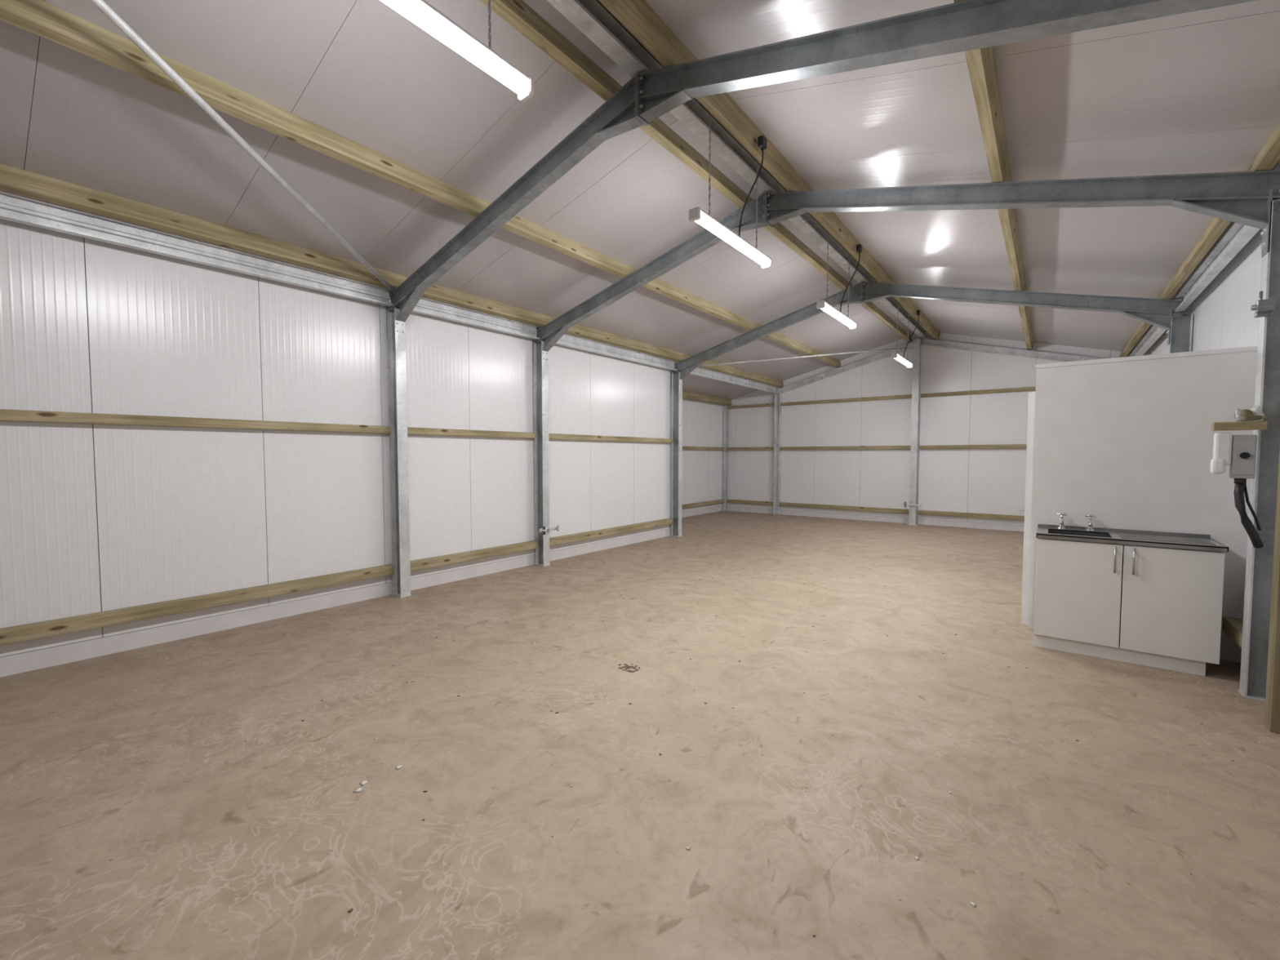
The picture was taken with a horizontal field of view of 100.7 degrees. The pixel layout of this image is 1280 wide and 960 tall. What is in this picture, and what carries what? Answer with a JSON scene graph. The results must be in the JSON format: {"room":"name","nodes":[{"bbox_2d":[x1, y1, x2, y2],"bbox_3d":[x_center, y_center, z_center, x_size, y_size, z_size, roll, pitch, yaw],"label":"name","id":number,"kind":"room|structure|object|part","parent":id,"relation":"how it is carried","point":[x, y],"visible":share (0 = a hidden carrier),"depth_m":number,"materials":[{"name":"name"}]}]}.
{"room":"empty warehouse","nodes":[
{"label":"empty warehouse","id":0,"kind":"room"},
{"bbox_2d":[0,218,675,677],"bbox_3d":[-3.138,-0.408,5.121,0.080,3.343,12.300,2,3,38],"label":"wall","id":1,"kind":"structure","parent":0,"point":[95,517],"depth_m":4.65,"materials":[{"name":"white metal"}]},
{"bbox_2d":[0,408,391,433],"bbox_3d":[-3.870,-0.457,4.040,0.073,0.075,3.978,2,3,38],"label":"rail","id":2,"kind":"object","parent":1,"relation":"attached to","point":[6,415],"visible":1,"depth_m":4.20,"materials":[{"name":"brown wood"}]},
{"bbox_2d":[0,564,394,645],"bbox_3d":[-3.866,1.027,4.105,0.083,0.100,3.978,2,3,38],"label":"rail","id":3,"kind":"object","parent":1,"relation":"attached to","point":[23,633],"visible":1,"depth_m":4.24,"materials":[{"name":"beige wood"}]},
{"bbox_2d":[407,426,536,438],"bbox_3d":[-2.007,-0.568,6.453,0.073,0.075,1.878,2,3,38],"label":"rail","id":4,"kind":"object","parent":1,"relation":"attached to","point":[411,430],"visible":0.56,"depth_m":6.34,"materials":[{"name":"brown wood"}]},
{"bbox_2d":[409,540,537,571],"bbox_3d":[-2.004,0.916,6.518,0.083,0.100,1.878,2,3,38],"label":"rail","id":5,"kind":"object","parent":1,"relation":"attached to","point":[433,562],"visible":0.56,"depth_m":6.40,"materials":[{"name":"beige wood"}]},
{"bbox_2d":[548,433,672,443],"bbox_3d":[-0.390,-0.664,8.549,0.073,0.075,3.178,2,3,38],"label":"rail","id":6,"kind":"object","parent":1,"relation":"attached to","point":[551,436],"visible":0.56,"depth_m":8.31,"materials":[{"name":"brown wood"}]},
{"bbox_2d":[549,518,673,546],"bbox_3d":[-0.386,0.819,8.615,0.083,0.100,3.178,2,3,38],"label":"rail","id":7,"kind":"object","parent":1,"relation":"attached to","point":[612,531],"visible":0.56,"depth_m":8.38,"materials":[{"name":"beige wood"}]},
{"bbox_2d":[0,511,1279,959],"bbox_3d":[0.397,1.315,5.347,8.380,0.120,17.050,2,3,38],"label":"floor","id":8,"kind":"structure","parent":0,"point":[787,804],"depth_m":2.50,"materials":[{"name":"concrete"}]},
{"bbox_2d":[109,523,1234,937],"bbox_3d":[1.961,1.208,6.298,6.110,0.006,11.666,2,3,38],"label":"debris","id":9,"kind":"object","parent":8,"relation":"on","point":[358,789],"visible":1,"depth_m":2.79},
{"bbox_2d":[722,407,728,511],"bbox_3d":[2.307,-0.557,14.348,0.090,2.791,0.100,2,3,38],"label":"post","id":10,"kind":"object","parent":8,"relation":"on","point":[725,409],"visible":1,"depth_m":14.33,"materials":[{"name":"grey metal"}]},
{"bbox_2d":[386,0,1257,597],"bbox_3d":[0.036,-0.673,3.607,6.748,4.010,0.120,2,3,38],"label":"frame","id":11,"kind":"object","parent":8,"relation":"on","point":[965,25],"visible":0.98,"depth_m":3.09,"materials":[{"name":"grey metal"}]},
{"bbox_2d":[89,0,395,292],"bbox_3d":[-2.512,-2.168,2.951,0.044,0.702,5.003,0,3,-1],"label":"tube","id":12,"kind":"object","parent":11,"relation":"attached to","point":[101,5],"visible":1,"depth_m":3.13,"materials":[{"name":"metal"}]},
{"bbox_2d":[0,163,783,387],"bbox_3d":[-1.560,-2.098,6.701,0.104,0.160,16.830,2,3,38],"label":"timber purlin","id":13,"kind":"object","parent":11,"relation":"on","point":[15,180],"visible":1,"depth_m":4.49,"materials":[{"name":"beige wood"}]},
{"bbox_2d":[0,0,840,367],"bbox_3d":[-0.452,-2.415,5.830,0.104,0.160,16.830,2,3,38],"label":"timber purlin","id":14,"kind":"object","parent":11,"relation":"on","point":[42,19],"visible":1,"depth_m":3.45,"materials":[{"name":"beige wood"}]},
{"bbox_2d":[412,296,539,339],"bbox_3d":[-1.939,-1.929,6.337,0.070,0.170,1.884,2,3,38],"label":"beam","id":15,"kind":"structure","parent":11,"relation":"attached to","point":[426,306],"depth_m":6.31,"materials":[{"name":"grey metal"}]},
{"bbox_2d":[546,0,926,337],"bbox_3d":[0.944,-2.802,4.736,0.120,0.118,16.830,2,3,38],"label":"ridge","id":16,"kind":"object","parent":11,"relation":"on","point":[589,17],"visible":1,"depth_m":4.13,"materials":[{"name":"grey metal"}]},
{"bbox_2d":[599,0,940,339],"bbox_3d":[1.159,-2.737,4.573,0.104,0.160,16.830,2,3,38],"label":"timber purlin","id":17,"kind":"object","parent":11,"relation":"on","point":[637,16],"visible":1,"depth_m":4.02,"materials":[{"name":"beige wood"}]},
{"bbox_2d":[1119,123,1279,357],"bbox_3d":[3.479,-1.909,2.820,0.104,0.160,16.830,2,3,38],"label":"timber purlin","id":18,"kind":"object","parent":11,"relation":"on","point":[1268,156],"visible":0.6,"depth_m":4.33,"materials":[{"name":"beige wood"}]},
{"bbox_2d":[533,169,1279,701],"bbox_3d":[1.257,-0.746,5.189,6.748,4.010,0.120,2,3,38],"label":"frame","id":19,"kind":"object","parent":8,"relation":"on","point":[1249,198],"visible":0.98,"depth_m":3.57,"materials":[{"name":"grey metal"}]},
{"bbox_2d":[538,524,558,534],"bbox_3d":[-1.227,0.674,7.198,0.070,0.110,0.322,2,3,38],"label":"clamp","id":20,"kind":"object","parent":19,"relation":"attached to","point":[544,529],"visible":1,"depth_m":7.16,"materials":[{"name":"metal"}]},
{"bbox_2d":[1209,432,1263,548],"bbox_3d":[3.661,0.061,3.248,0.240,0.700,0.087,2,3,38],"label":"electrical box","id":21,"kind":"object","parent":19,"relation":"attached to","point":[1238,452],"visible":1,"depth_m":3.23,"materials":[{"name":"grey plastic"}]},
{"bbox_2d":[1211,421,1267,431],"bbox_3d":[3.657,-0.330,3.241,0.220,0.050,0.068,2,3,38],"label":"timber cross-piece","id":22,"kind":"object","parent":19,"relation":"attached to","point":[1243,425],"visible":1,"depth_m":3.21,"materials":[{"name":"brown wood"}]},
{"bbox_2d":[1233,404,1266,421],"bbox_3d":[3.680,-0.401,3.197,0.126,0.094,0.079,2,3,38],"label":"clamp","id":23,"kind":"object","parent":22,"relation":"attached to","point":[1245,415],"visible":1,"depth_m":3.18,"materials":[{"name":"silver metal"}]},
{"bbox_2d":[1250,291,1275,317],"bbox_3d":[3.703,-1.047,3.161,0.090,0.140,0.081,2,3,38],"label":"clamp","id":24,"kind":"object","parent":19,"relation":"attached to","point":[1263,308],"visible":1,"depth_m":3.14,"materials":[{"name":"metal"}]},
{"bbox_2d":[906,338,921,525],"bbox_3d":[5.901,-1.007,11.388,0.200,3.963,0.158,2,3,38],"label":"post","id":25,"kind":"object","parent":8,"relation":"on","point":[917,343],"visible":1,"depth_m":11.34,"materials":[{"name":"grey metal"}]},
{"bbox_2d":[901,502,921,507],"bbox_3d":[5.832,0.535,11.402,0.400,0.120,0.043,2,3,38],"label":"clamp","id":26,"kind":"object","parent":25,"relation":"attached to","point":[904,504],"visible":1,"depth_m":11.42,"materials":[{"name":"metal"}]},
{"bbox_2d":[670,281,1195,537],"bbox_3d":[3.272,-0.866,7.800,6.748,4.010,0.120,2,3,38],"label":"frame","id":27,"kind":"object","parent":8,"relation":"on","point":[1160,313],"visible":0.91,"depth_m":7.18,"materials":[{"name":"grey metal"}]},
{"bbox_2d":[555,333,677,370],"bbox_3d":[-0.321,-2.026,8.434,0.070,0.170,3.184,2,3,38],"label":"beam","id":28,"kind":"structure","parent":27,"relation":"attached to","point":[570,340],"depth_m":8.34,"materials":[{"name":"grey metal"}]},
{"bbox_2d":[689,366,778,393],"bbox_3d":[2.081,-2.169,11.546,0.070,0.170,4.452,2,3,38],"label":"beam","id":29,"kind":"structure","parent":27,"relation":"attached to","point":[698,371],"depth_m":11.44,"materials":[{"name":"grey metal"}]},
{"bbox_2d":[697,346,908,366],"bbox_3d":[3.251,-2.448,10.543,5.193,0.706,0.028,-1,3,-18],"label":"rod","id":30,"kind":"object","parent":27,"relation":"attached to","point":[904,347],"visible":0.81,"depth_m":10.50,"materials":[{"name":"metal"}]},
{"bbox_2d":[1128,297,1182,356],"bbox_3d":[7.245,-1.986,7.569,0.070,0.170,4.452,2,3,38],"label":"beam","id":31,"kind":"structure","parent":27,"relation":"attached to","point":[1154,332],"depth_m":7.54,"materials":[{"name":"grey metal"}]},
{"bbox_2d":[1174,222,1260,311],"bbox_3d":[4.843,-1.842,4.457,0.070,0.170,3.184,2,3,38],"label":"beam","id":32,"kind":"structure","parent":27,"relation":"attached to","point":[1237,235],"depth_m":4.45,"materials":[{"name":"grey metal"}]},
{"bbox_2d":[773,338,1103,515],"bbox_3d":[6.069,-1.023,11.424,6.690,3.991,0.100,2,3,38],"label":"frame","id":33,"kind":"object","parent":8,"relation":"on","point":[986,348],"visible":0.62,"depth_m":12.01,"materials":[{"name":"grey metal"}]},
{"bbox_2d":[1033,513,1229,675],"bbox_3d":[3.621,0.803,4.010,1.016,1.024,0.542,2,3,38],"label":"sink base","id":34,"kind":"object","parent":8,"relation":"on","point":[1150,598],"visible":1,"depth_m":3.81,"materials":[{"name":"white laminate"}]},
{"bbox_2d":[1057,513,1066,529],"bbox_3d":[3.446,0.340,4.335,0.066,0.129,0.143,2,3,38],"label":"tap","id":35,"kind":"object","parent":34,"relation":"on","point":[1060,526],"depth_m":4.35,"materials":[{"name":"silver metal"}]},
{"bbox_3d":[3.282,0.837,3.989,0.495,0.750,0.018,2,3,38],"label":"cupboard door","id":36,"kind":"part","parent":34,"relation":"part of","materials":[{"name":"white plastic"}]},
{"bbox_2d":[1084,514,1096,531],"bbox_3d":[3.589,0.345,4.225,0.066,0.129,0.143,2,3,38],"label":"tap","id":37,"kind":"object","parent":34,"relation":"on","point":[1090,528],"depth_m":4.25,"materials":[{"name":"silver metal"}]},
{"bbox_3d":[3.428,0.574,3.830,0.014,0.190,0.039,2,3,38],"label":"bar handle","id":38,"kind":"part","parent":34,"relation":"part of","materials":[{"name":"silver metal"}]},
{"bbox_2d":[1035,524,1229,551],"bbox_3d":[3.628,0.487,4.006,1.016,0.182,0.517,2,3,38],"label":"stainless sink","id":39,"kind":"object","parent":34,"relation":"in","point":[1050,538],"depth_m":3.94,"materials":[{"name":"metal"}]},
{"bbox_3d":[3.507,0.577,3.769,0.014,0.190,0.039,2,3,38],"label":"bar handle","id":40,"kind":"part","parent":34,"relation":"part of","materials":[{"name":"silver metal"}]},
{"bbox_3d":[3.678,0.851,3.683,0.495,0.750,0.018,2,3,38],"label":"cupboard door","id":41,"kind":"part","parent":34,"relation":"part of","materials":[{"name":"white plastic"}]},
{"bbox_2d":[1264,444,1279,733],"bbox_3d":[3.490,-0.181,2.822,0.095,3.099,0.100,2,3,38],"label":"timber post","id":42,"kind":"object","parent":8,"relation":"on","point":[1272,711],"visible":1,"depth_m":2.87,"materials":[{"name":"beige wood"}]},
{"bbox_3d":[-2.467,-0.523,0.363,6.748,4.010,0.120,2,3,38],"label":"frame","id":43,"kind":"object","parent":8,"relation":"on","visible":0},
{"bbox_2d":[0,190,392,306],"bbox_3d":[-3.801,-1.818,3.924,0.070,0.170,3.984,2,3,38],"label":"beam","id":44,"kind":"structure","parent":43,"relation":"attached to","point":[14,207],"depth_m":4.14,"materials":[{"name":"grey metal"}]},
{"bbox_2d":[953,0,1034,350],"bbox_3d":[2.426,-2.285,3.616,0.104,0.160,16.830,2,3,38],"label":"timber purlin","id":45,"kind":"object","parent":43,"relation":"on","point":[981,62],"visible":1,"depth_m":3.52,"materials":[{"name":"beige wood"}]},
{"bbox_2d":[0,0,1279,399],"bbox_3d":[0.397,-2.334,5.179,8.380,1.334,17.050,2,3,38],"label":"ceiling","id":46,"kind":"structure","parent":0,"point":[1198,91],"depth_m":3.75,"materials":[{"name":"white metal"}]},
{"bbox_2d":[380,0,533,102],"bbox_3d":[-0.858,-2.288,2.048,0.306,0.855,1.280,2,3,38],"label":"light","id":47,"kind":"object","parent":46,"relation":"hanging from","point":[421,13],"visible":1,"depth_m":2.33,"materials":[{"name":"white plastic"}]},
{"bbox_2d":[480,0,911,342],"bbox_3d":[0.736,-2.755,4.898,0.104,0.160,16.830,2,3,38],"label":"timber purlin","id":48,"kind":"object","parent":46,"relation":"attached to","point":[517,13],"visible":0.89,"depth_m":4.02,"materials":[{"name":"beige wood"}]},
{"bbox_2d":[688,112,771,268],"bbox_3d":[0.864,-2.366,4.280,0.306,0.905,1.280,2,3,38],"label":"light","id":49,"kind":"object","parent":46,"relation":"hanging from","point":[697,215],"visible":0.96,"depth_m":4.20,"materials":[{"name":"white plastic"}]},
{"bbox_2d":[695,212,769,266],"bbox_3d":[0.779,-1.949,4.365,0.086,0.052,1.204,2,3,38],"label":"diffuser","id":50,"kind":"object","parent":49,"relation":"attached to","point":[705,220],"depth_m":4.28,"materials":[{"name":"white plastic"}]},
{"bbox_2d":[816,231,862,329],"bbox_3d":[2.512,-2.440,6.418,0.306,0.955,1.280,2,3,38],"label":"light","id":51,"kind":"object","parent":46,"relation":"hanging from","point":[824,305],"visible":0.98,"depth_m":6.34,"materials":[{"name":"white plastic"}]},
{"bbox_2d":[821,303,855,328],"bbox_3d":[2.428,-1.998,6.503,0.086,0.052,1.204,2,3,38],"label":"diffuser","id":52,"kind":"object","parent":51,"relation":"attached to","point":[828,308],"depth_m":6.45,"materials":[{"name":"white plastic"}]},
{"bbox_2d":[891,302,919,368],"bbox_3d":[4.710,-2.551,9.267,0.306,0.995,1.280,2,3,38],"label":"light","id":53,"kind":"object","parent":46,"relation":"hanging from","point":[894,355],"visible":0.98,"depth_m":9.20,"materials":[{"name":"white plastic"}]},
{"bbox_2d":[894,355,911,367],"bbox_3d":[4.626,-2.089,9.353,0.086,0.052,1.204,2,3,38],"label":"diffuser","id":54,"kind":"object","parent":53,"relation":"attached to","point":[898,357],"depth_m":9.29,"materials":[{"name":"white plastic"}]},
{"bbox_2d":[681,398,724,517],"bbox_3d":[0.881,-0.574,12.660,0.080,2.981,4.550,2,3,38],"label":"wall","id":55,"kind":"structure","parent":0,"point":[702,421],"depth_m":13.50,"materials":[{"name":"white metal"}]},
{"bbox_2d":[681,499,724,508],"bbox_3d":[0.938,0.647,12.666,0.068,0.090,4.300,2,3,38],"label":"rail","id":56,"kind":"object","parent":55,"relation":"attached to","point":[717,501],"visible":0.44,"depth_m":13.45,"materials":[{"name":"beige wood"}]},
{"bbox_2d":[682,446,724,450],"bbox_3d":[0.938,-0.761,12.601,0.068,0.080,4.300,2,3,38],"label":"rail","id":57,"kind":"object","parent":55,"relation":"attached to","point":[683,447],"visible":0.44,"depth_m":13.40,"materials":[{"name":"brown wood"}]},
{"bbox_2d":[724,331,1130,531],"bbox_3d":[5.566,-1.146,11.945,8.340,4.190,0.080,2,3,38],"label":"wall","id":58,"kind":"structure","parent":0,"point":[991,481],"depth_m":11.78,"materials":[{"name":"white metal"}]},
{"bbox_2d":[682,391,732,405],"bbox_3d":[1.074,-1.995,12.503,0.104,0.160,4.440,2,3,38],"label":"timber purlin","id":59,"kind":"object","parent":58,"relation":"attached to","point":[686,395],"visible":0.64,"depth_m":13.19,"materials":[{"name":"brown wood"}]},
{"bbox_2d":[727,499,773,505],"bbox_3d":[2.904,0.587,13.983,1.335,0.090,0.068,2,3,38],"label":"rail","id":60,"kind":"object","parent":58,"relation":"attached to","point":[738,501],"visible":1,"depth_m":13.93,"materials":[{"name":"beige wood"}]},
{"bbox_2d":[727,447,773,450],"bbox_3d":[2.904,-0.822,13.918,1.335,0.075,0.068,2,3,38],"label":"rail","id":61,"kind":"object","parent":58,"relation":"attached to","point":[728,448],"visible":1,"depth_m":13.91,"materials":[{"name":"beige wood"}]},
{"bbox_2d":[727,403,774,408],"bbox_3d":[2.904,-1.931,13.867,1.335,0.070,0.068,2,3,38],"label":"rail","id":62,"kind":"object","parent":58,"relation":"attached to","point":[767,404],"depth_m":13.82,"materials":[{"name":"brown wood"}]},
{"bbox_2d":[779,502,909,513],"bbox_3d":[4.753,0.652,12.559,3.015,0.090,0.068,2,3,38],"label":"rail","id":63,"kind":"object","parent":58,"relation":"attached to","point":[781,504],"visible":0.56,"depth_m":12.44,"materials":[{"name":"beige wood"}]},
{"bbox_2d":[780,445,911,449],"bbox_3d":[4.753,-0.756,12.494,3.015,0.075,0.068,2,3,38],"label":"rail","id":64,"kind":"object","parent":58,"relation":"attached to","point":[855,447],"visible":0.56,"depth_m":12.40,"materials":[{"name":"brown wood"}]},
{"bbox_2d":[780,394,911,405],"bbox_3d":[4.753,-1.865,12.443,3.015,0.070,0.068,2,3,38],"label":"rail","id":65,"kind":"object","parent":58,"relation":"attached to","point":[908,396],"visible":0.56,"depth_m":12.33,"materials":[{"name":"brown wood"}]},
{"bbox_2d":[917,510,1024,520],"bbox_3d":[7.339,0.744,10.568,3.235,0.090,0.068,2,3,38],"label":"rail","id":66,"kind":"object","parent":58,"relation":"attached to","point":[919,512],"visible":0.56,"depth_m":10.92,"materials":[{"name":"beige wood"}]},
{"bbox_2d":[919,444,1026,448],"bbox_3d":[7.339,-0.664,10.503,3.235,0.075,0.068,2,3,38],"label":"rail","id":67,"kind":"object","parent":58,"relation":"attached to","point":[1013,446],"visible":0.56,"depth_m":10.88,"materials":[{"name":"brown wood"}]},
{"bbox_2d":[920,386,1035,397],"bbox_3d":[7.339,-1.773,10.452,3.235,0.070,0.068,2,3,38],"label":"rail","id":68,"kind":"object","parent":58,"relation":"attached to","point":[1024,388],"visible":0.56,"depth_m":10.76,"materials":[{"name":"brown wood"}]},
{"bbox_2d":[1026,346,1257,662],"bbox_3d":[4.565,0.131,5.064,1.293,2.269,2.322,2,3,38],"label":"wall partition","id":69,"kind":"structure","parent":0,"point":[1126,442],"depth_m":4.10,"materials":[{"name":"white paint"}]},
{"bbox_2d":[1019,391,1035,625],"bbox_3d":[3.675,0.243,5.037,0.088,2.049,0.940,2,3,38],"label":"door","id":70,"kind":"structure","parent":69,"relation":"in","point":[1031,406],"depth_m":4.65,"materials":[{"name":"white plastic"}]},
{"bbox_2d":[1143,229,1262,355],"bbox_3d":[3.668,-0.293,2.749,0.080,3.333,16.850,2,3,38],"label":"wall","id":71,"kind":"structure","parent":0,"point":[1223,317],"depth_m":4.50,"materials":[{"name":"white metal"}]},
{"bbox_2d":[1222,616,1243,648],"bbox_3d":[4.104,1.052,3.568,0.148,0.095,0.620,2,3,38],"label":"rail","id":72,"kind":"object","parent":71,"relation":"attached to","point":[1233,627],"visible":0.36,"depth_m":3.68,"materials":[{"name":"beige wood"}]}
]}

